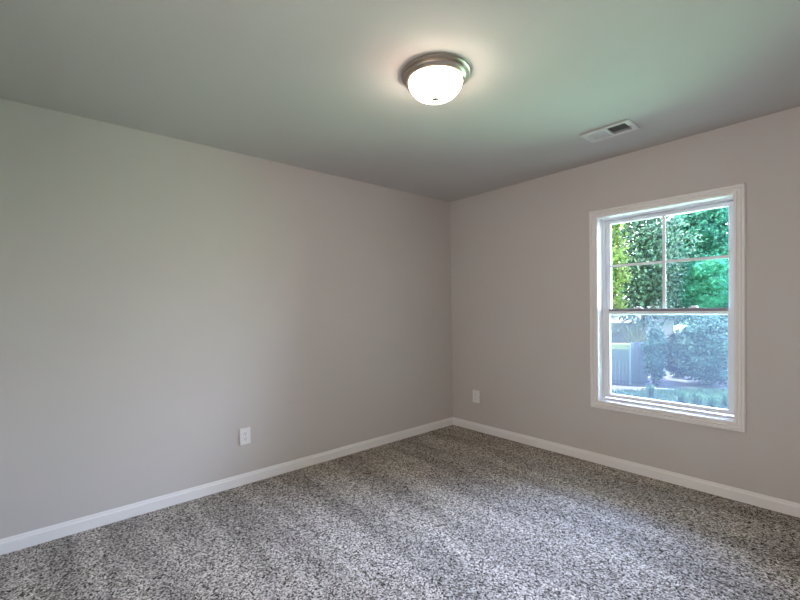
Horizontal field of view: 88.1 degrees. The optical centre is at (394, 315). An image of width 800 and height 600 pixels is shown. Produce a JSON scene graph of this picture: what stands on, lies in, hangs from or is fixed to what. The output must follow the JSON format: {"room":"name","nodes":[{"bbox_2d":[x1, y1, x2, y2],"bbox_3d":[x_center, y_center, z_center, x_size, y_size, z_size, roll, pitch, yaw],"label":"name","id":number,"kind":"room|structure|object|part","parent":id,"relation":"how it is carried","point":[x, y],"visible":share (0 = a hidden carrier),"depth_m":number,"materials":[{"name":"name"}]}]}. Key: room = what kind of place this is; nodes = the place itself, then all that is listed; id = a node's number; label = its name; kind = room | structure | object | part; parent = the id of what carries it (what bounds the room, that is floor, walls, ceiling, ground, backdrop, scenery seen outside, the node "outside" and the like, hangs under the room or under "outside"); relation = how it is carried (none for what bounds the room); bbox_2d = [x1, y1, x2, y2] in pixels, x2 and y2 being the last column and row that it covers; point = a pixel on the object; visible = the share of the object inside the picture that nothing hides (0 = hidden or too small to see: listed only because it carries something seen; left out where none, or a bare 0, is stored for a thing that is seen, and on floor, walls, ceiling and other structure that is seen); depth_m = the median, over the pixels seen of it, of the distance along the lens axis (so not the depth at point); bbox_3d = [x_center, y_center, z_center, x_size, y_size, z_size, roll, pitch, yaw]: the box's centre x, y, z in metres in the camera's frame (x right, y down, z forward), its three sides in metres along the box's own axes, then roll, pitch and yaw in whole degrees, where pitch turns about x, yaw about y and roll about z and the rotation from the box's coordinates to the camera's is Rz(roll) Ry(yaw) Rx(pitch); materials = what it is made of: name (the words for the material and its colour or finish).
{"room":"empty bedroom","nodes":[
{"label":"empty bedroom","id":0,"kind":"room"},
{"bbox_2d":[0,98,452,538],"bbox_3d":[-0.918,0.020,3.327,4.220,2.440,0.150,-2,1,-40],"label":"wall","id":1,"kind":"structure","parent":0,"point":[162,298],"depth_m":2.79,"materials":[{"name":"paint"}]},
{"bbox_2d":[0,417,452,554],"bbox_3d":[-0.847,1.200,3.284,3.920,0.080,0.014,-2,1,-40],"label":"baseboard","id":2,"kind":"structure","parent":1,"relation":"attached to","point":[49,533],"depth_m":2.80,"materials":[{"name":"paint"}]},
{"bbox_2d":[239,426,250,445],"bbox_3d":[-1.108,0.891,3.059,0.080,0.125,0.015,-2,1,-40],"label":"wall outlet","id":3,"kind":"object","parent":1,"relation":"attached to","point":[244,433],"visible":1,"depth_m":3.05,"materials":[{"name":"plastic"}]},
{"bbox_2d":[0,0,799,201],"bbox_3d":[0.176,-1.295,2.002,4.220,0.200,3.580,-2,1,-40],"label":"ceiling","id":4,"kind":"structure","parent":0,"point":[315,85],"depth_m":2.04,"materials":[{"name":"paint"}]},
{"bbox_2d":[401,53,469,103],"bbox_3d":[0.201,-1.122,2.043,0.338,0.146,0.338,-2,1,-40],"label":"ceiling light","id":5,"kind":"object","parent":4,"relation":"attached to","point":[435,78],"visible":1,"depth_m":1.95,"materials":[{"name":"white glass"}]},
{"bbox_3d":[0.201,-1.117,2.043,0.262,0.090,0.262,-2,1,-40],"label":"lamp shade","id":6,"kind":"part","parent":5,"relation":"part of","materials":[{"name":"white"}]},
{"bbox_2d":[579,119,639,142],"bbox_3d":[1.417,-1.310,2.735,0.196,0.212,0.306,-2,1,-40],"label":"ceiling vent","id":7,"kind":"object","parent":4,"relation":"in","point":[605,132],"visible":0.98,"depth_m":2.75,"materials":[{"name":"metal"}]},
{"bbox_2d":[0,425,799,599],"bbox_3d":[0.216,1.369,2.045,4.220,0.250,3.580,-2,1,-40],"label":"floor","id":8,"kind":"structure","parent":0,"point":[452,512],"depth_m":2.29,"materials":[{"name":"carpet"}]},
{"bbox_2d":[450,106,799,503],"bbox_3d":[1.792,-0.020,3.287,0.150,2.440,3.430,-2,1,-40],"label":"wall","id":9,"kind":"structure","parent":0,"point":[520,265],"depth_m":3.34,"materials":[{"name":"paint"}]},
{"bbox_2d":[473,390,479,402],"bbox_3d":[0.844,0.839,4.300,0.015,0.125,0.080,-2,1,-40],"label":"wall outlet","id":10,"kind":"object","parent":9,"relation":"attached to","point":[475,392],"visible":1,"depth_m":4.29,"materials":[{"name":"plastic"}]},
{"bbox_2d":[453,417,799,517],"bbox_3d":[1.703,1.161,3.305,0.014,0.080,3.266,-2,1,-40],"label":"baseboard","id":11,"kind":"structure","parent":9,"relation":"attached to","point":[748,497],"depth_m":3.06,"materials":[{"name":"paint"}]},
{"bbox_2d":[589,183,745,432],"bbox_3d":[1.974,-0.050,3.057,0.170,1.593,0.983,-2,1,-40],"label":"window","id":12,"kind":"structure","parent":9,"relation":"in","point":[733,197],"depth_m":3.00,"materials":[{"name":"paint"}]},
{"bbox_3d":[2.009,0.306,3.088,0.024,0.724,0.828,-2,1,-40],"label":"sash","id":13,"kind":"part","parent":12,"relation":"part of","materials":[{"name":"white plastic"}]},
{"bbox_3d":[2.019,-0.388,3.094,0.024,0.765,0.828,-2,1,-40],"label":"sash","id":14,"kind":"part","parent":12,"relation":"part of","materials":[{"name":"white plastic"}]},
{"label":"outside","id":15,"kind":"structure","parent":0,"visible":0},
{"bbox_3d":[27.843,2.757,34.371,140.000,0.300,130.000,-2,1,-40],"label":"lawn","id":16,"kind":"structure","parent":15,"visible":0},
{"bbox_2d":[611,340,647,384],"bbox_3d":[9.130,2.138,18.897,4.806,2.000,1.611,-1,1,15],"label":"wooden fence","id":17,"kind":"object","parent":16,"relation":"on","point":[634,374],"visible":0.43,"depth_m":18.61,"materials":[{"name":"grey wood"}]},
{"bbox_3d":[8.763,2.211,19.332,3.917,1.790,0.065,0,1,27],"label":"board panel","id":18,"kind":"part","parent":17,"relation":"part of","materials":[{"name":"grey wood"}]},
{"bbox_3d":[8.746,1.392,19.310,3.917,0.250,0.175,0,1,27],"label":"cap rail","id":19,"kind":"part","parent":17,"relation":"part of","materials":[{"name":"beige wood"}]},
{"bbox_3d":[10.470,2.196,18.406,0.070,1.860,0.070,-2,1,-40],"label":"post","id":20,"kind":"part","parent":17,"relation":"part of","materials":[{"name":"grey wood"}]},
{"bbox_3d":[11.054,2.121,18.754,1.273,1.920,0.065,-1,1,-28],"label":"board panel","id":21,"kind":"part","parent":17,"relation":"part of","materials":[{"name":"grey wood"}]},
{"bbox_2d":[611,301,679,361],"bbox_3d":[14.892,0.864,30.446,6.800,4.000,8.700,-2,1,-40],"label":"house","id":22,"kind":"structure","parent":16,"relation":"on","point":[618,336],"depth_m":26.49,"materials":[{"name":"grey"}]},
{"bbox_2d":[611,329,727,405],"bbox_3d":[24.236,2.507,41.998,67.255,0.001,27.722,-2,1,-40],"label":"mulch bed","id":23,"kind":"object","parent":16,"relation":"on","point":[669,382],"depth_m":18.43,"materials":[{"name":"plant"}]},
{"bbox_2d":[611,223,636,336],"bbox_3d":[10.467,-1.562,20.464,2.584,9.428,2.693,-2,1,-40],"label":"tree","id":24,"kind":"object","parent":23,"relation":"on","point":[618,273],"visible":0.2,"depth_m":19.94,"materials":[{"name":"green plant"}]},
{"bbox_2d":[621,323,649,343],"bbox_3d":[13.074,1.634,22.252,2.063,2.780,1.862,-2,1,-40],"label":"spiky plant","id":25,"kind":"object","parent":23,"relation":"on","point":[636,335],"visible":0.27,"depth_m":22.08,"materials":[{"name":"green plant"}]},
{"bbox_2d":[644,384,654,397],"bbox_3d":[9.705,2.861,15.640,0.516,0.643,0.504,-2,1,-40],"label":"clump","id":26,"kind":"object","parent":23,"relation":"on","point":[650,389],"visible":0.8,"depth_m":15.58,"materials":[{"name":"green plant"}]},
{"bbox_2d":[639,323,669,385],"bbox_3d":[11.347,1.743,18.142,1.179,2.904,1.165,-2,1,-40],"label":"shrub","id":27,"kind":"object","parent":23,"relation":"on","point":[655,359],"visible":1,"depth_m":17.94,"materials":[{"name":"green plant"}]},
{"bbox_2d":[612,216,703,339],"bbox_3d":[14.203,-2.507,23.885,5.926,11.102,5.296,-1,1,-20],"label":"broadleaf tree","id":28,"kind":"object","parent":23,"relation":"on","point":[639,290],"visible":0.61,"depth_m":22.88,"materials":[{"name":"green plant"}]},
{"bbox_2d":[634,226,683,330],"bbox_3d":[26.680,-3.718,40.639,8.456,14.549,8.474,-1,1,-17],"label":"tree","id":29,"kind":"object","parent":23,"relation":"on","point":[676,322],"visible":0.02,"depth_m":39.43,"materials":[{"name":"green plant"}]},
{"bbox_2d":[611,386,727,409],"bbox_3d":[10.306,3.075,14.903,7.996,0.220,4.574,-1,1,0],"label":"grass","id":30,"kind":"structure","parent":23,"relation":"on","point":[664,395],"depth_m":16.17,"materials":[{"name":"green plant"}]},
{"bbox_2d":[663,331,688,377],"bbox_3d":[13.806,1.867,20.246,1.446,2.667,1.395,-2,1,-40],"label":"shrub","id":31,"kind":"object","parent":23,"relation":"on","point":[671,368],"visible":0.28,"depth_m":20.09,"materials":[{"name":"green plant"}]},
{"bbox_2d":[676,389,690,403],"bbox_3d":[10.052,2.875,14.453,0.492,0.643,0.508,-2,1,-40],"label":"clump","id":32,"kind":"object","parent":23,"relation":"on","point":[682,396],"visible":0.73,"depth_m":14.39,"materials":[{"name":"green plant"}]},
{"bbox_2d":[657,207,728,324],"bbox_3d":[21.656,-3.296,29.539,7.416,12.273,7.038,0,1,43],"label":"evergreen tree","id":33,"kind":"object","parent":23,"relation":"on","point":[712,226],"visible":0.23,"depth_m":28.06,"materials":[{"name":"green plant"}]},
{"bbox_2d":[666,315,727,386],"bbox_3d":[13.628,1.438,18.048,2.825,3.746,3.132,-2,1,-40],"label":"shrub","id":34,"kind":"object","parent":23,"relation":"on","point":[703,346],"visible":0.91,"depth_m":17.71,"materials":[{"name":"green plant"}]},
{"bbox_2d":[692,391,704,405],"bbox_3d":[10.255,2.882,14.059,0.516,0.635,0.480,-2,1,-40],"label":"clump","id":35,"kind":"object","parent":23,"relation":"on","point":[697,398],"visible":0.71,"depth_m":13.98,"materials":[{"name":"green plant"}]},
{"bbox_2d":[673,246,728,321],"bbox_3d":[16.237,-0.318,21.398,3.085,6.736,2.887,-2,1,-36],"label":"pine tree","id":36,"kind":"object","parent":23,"relation":"on","point":[708,287],"visible":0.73,"depth_m":20.86,"materials":[{"name":"green plant"}]},
{"bbox_2d":[703,393,718,407],"bbox_3d":[10.546,2.881,13.766,0.510,0.639,0.489,-2,1,-40],"label":"clump","id":37,"kind":"object","parent":23,"relation":"on","point":[711,401],"visible":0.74,"depth_m":13.68,"materials":[{"name":"green plant"}]},
{"bbox_2d":[719,393,727,406],"bbox_3d":[11.170,2.867,13.966,0.498,0.640,0.503,-2,1,-40],"label":"clump","id":38,"kind":"object","parent":23,"relation":"on","point":[724,402],"visible":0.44,"depth_m":13.90,"materials":[{"name":"green plant"}]}
]}

